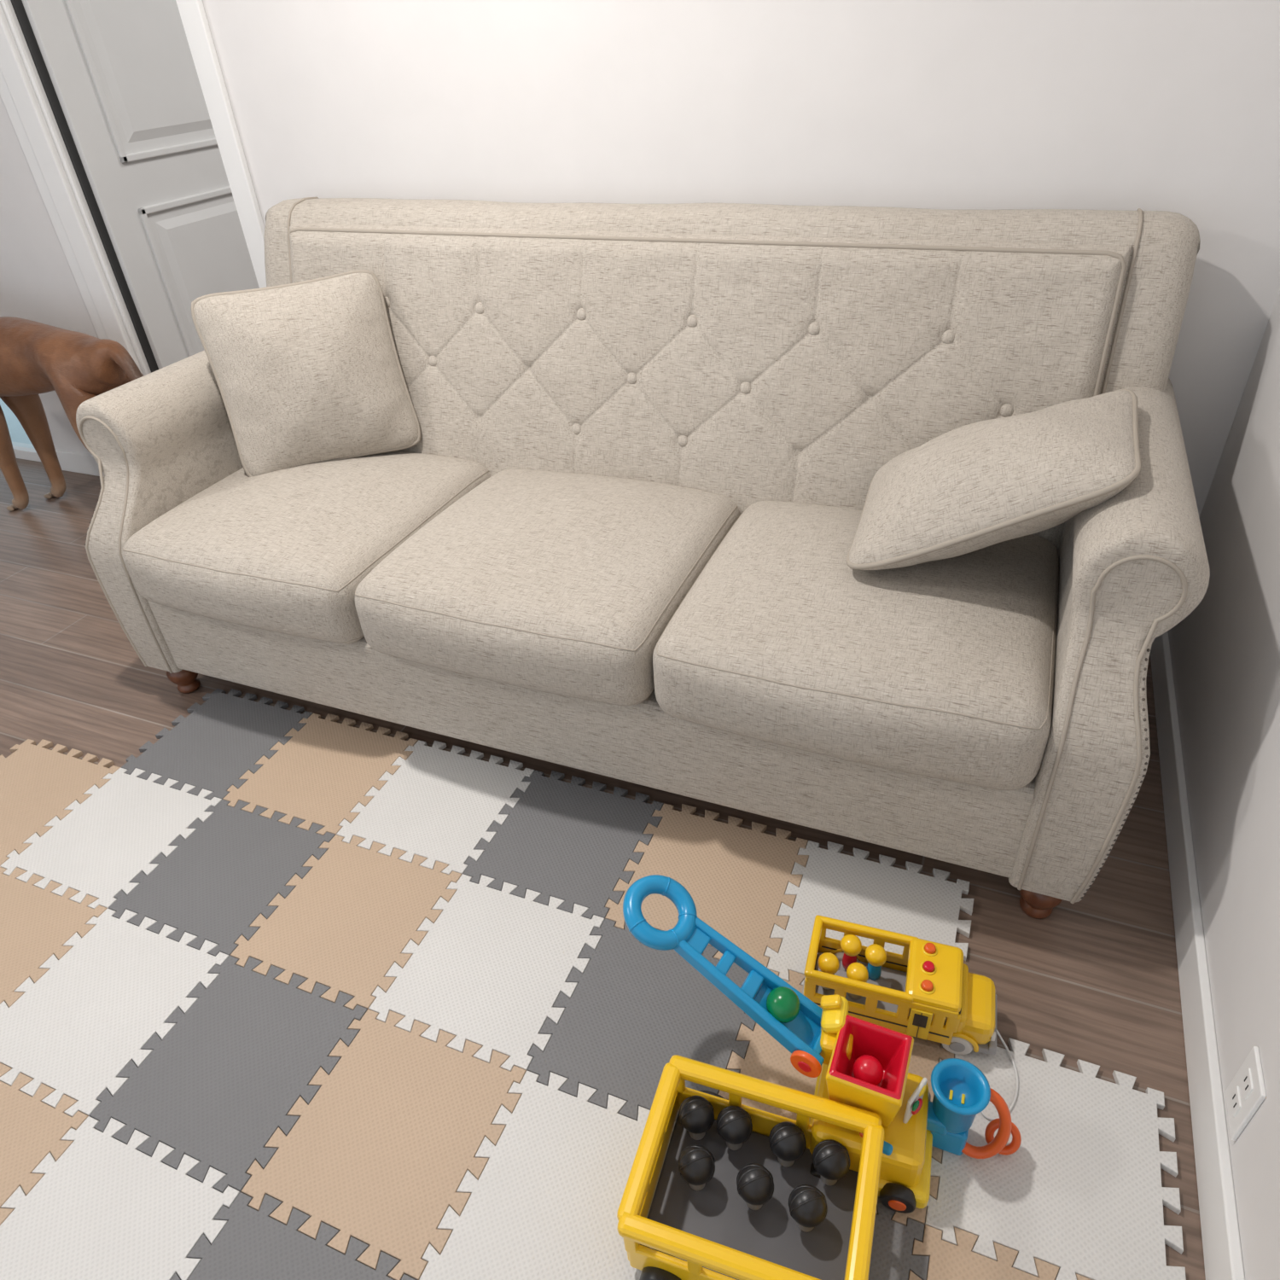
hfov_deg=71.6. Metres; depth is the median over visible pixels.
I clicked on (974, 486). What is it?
throw pillow
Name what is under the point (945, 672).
seat cushion
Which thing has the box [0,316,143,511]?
dog
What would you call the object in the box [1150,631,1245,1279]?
baseboard
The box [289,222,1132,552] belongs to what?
tufted cushion
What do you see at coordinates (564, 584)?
seat cushion
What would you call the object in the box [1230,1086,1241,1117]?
socket
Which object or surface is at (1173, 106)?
wall
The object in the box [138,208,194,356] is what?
trim
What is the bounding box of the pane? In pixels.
[0,397,34,448]
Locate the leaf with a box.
[21,0,233,369]
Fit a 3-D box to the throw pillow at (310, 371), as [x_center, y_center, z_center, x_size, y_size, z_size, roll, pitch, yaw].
[-0.781,-0.626,2.116,0.432,0.408,0.191,-17,38,-18]
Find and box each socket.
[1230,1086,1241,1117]
[1241,1067,1253,1099]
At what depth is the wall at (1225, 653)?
1.44 m
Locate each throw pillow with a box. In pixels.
[190,269,420,477]
[846,388,1141,570]
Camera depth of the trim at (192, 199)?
3.01 m
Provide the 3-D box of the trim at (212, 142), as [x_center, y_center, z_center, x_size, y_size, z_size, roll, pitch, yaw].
[-1.532,-1.651,2.976,0.014,0.022,0.515,11,38,20]
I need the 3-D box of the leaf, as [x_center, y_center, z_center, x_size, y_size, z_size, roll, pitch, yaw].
[-1.549,-1.621,3.008,0.032,2.022,0.755,11,38,20]
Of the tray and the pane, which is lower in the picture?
the tray
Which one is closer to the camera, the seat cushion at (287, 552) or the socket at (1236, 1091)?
the socket at (1236, 1091)
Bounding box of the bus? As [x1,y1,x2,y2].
[801,914,1018,1120]
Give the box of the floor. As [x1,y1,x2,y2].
[0,458,1205,1279]
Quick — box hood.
[961,971,995,1044]
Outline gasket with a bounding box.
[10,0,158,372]
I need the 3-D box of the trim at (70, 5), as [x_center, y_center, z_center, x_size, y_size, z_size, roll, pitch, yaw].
[-1.647,-1.854,2.550,0.014,0.860,0.022,11,38,20]
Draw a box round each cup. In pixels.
[926,1089,968,1155]
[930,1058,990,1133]
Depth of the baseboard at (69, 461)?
3.44 m
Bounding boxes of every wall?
[0,0,1279,517]
[1167,289,1279,1279]
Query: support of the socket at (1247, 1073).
attached to the wall outlet at (1245, 1093)
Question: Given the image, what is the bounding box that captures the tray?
[639,1090,858,1279]
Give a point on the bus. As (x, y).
(928, 992)
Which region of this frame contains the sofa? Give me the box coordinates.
[75,196,1210,919]
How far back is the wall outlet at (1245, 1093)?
1.15 m
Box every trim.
[0,3,143,374]
[64,0,127,162]
[119,137,217,162]
[137,186,231,214]
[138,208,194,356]
[175,0,266,287]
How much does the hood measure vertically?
0.058 m
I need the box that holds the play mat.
[0,688,1186,1279]
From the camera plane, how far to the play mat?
1.48 m
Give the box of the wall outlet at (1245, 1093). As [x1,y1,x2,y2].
[1225,1046,1266,1140]
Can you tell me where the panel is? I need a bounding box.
[79,0,259,352]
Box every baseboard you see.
[55,448,103,476]
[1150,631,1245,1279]
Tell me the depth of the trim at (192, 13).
2.38 m
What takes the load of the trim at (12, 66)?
attached to the wall at (1173, 106)
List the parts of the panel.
raised panel, raised panel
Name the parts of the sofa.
arm, seat, frame, arm, nailhead trim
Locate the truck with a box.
[616,874,1021,1279]
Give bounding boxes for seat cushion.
[122,450,491,643]
[354,468,740,705]
[652,500,1058,789]
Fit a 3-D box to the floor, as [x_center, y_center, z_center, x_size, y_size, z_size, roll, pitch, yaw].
[-2.090,0.647,1.714,5.885,0.080,4.240,11,38,20]
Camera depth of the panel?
2.89 m
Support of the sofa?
on the floor
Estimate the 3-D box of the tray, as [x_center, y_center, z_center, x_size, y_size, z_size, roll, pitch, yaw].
[0.152,0.769,1.195,0.275,0.060,0.272,11,38,20]
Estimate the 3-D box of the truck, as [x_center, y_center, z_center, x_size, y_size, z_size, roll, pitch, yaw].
[0.202,0.629,1.170,0.590,0.312,0.428,11,38,20]

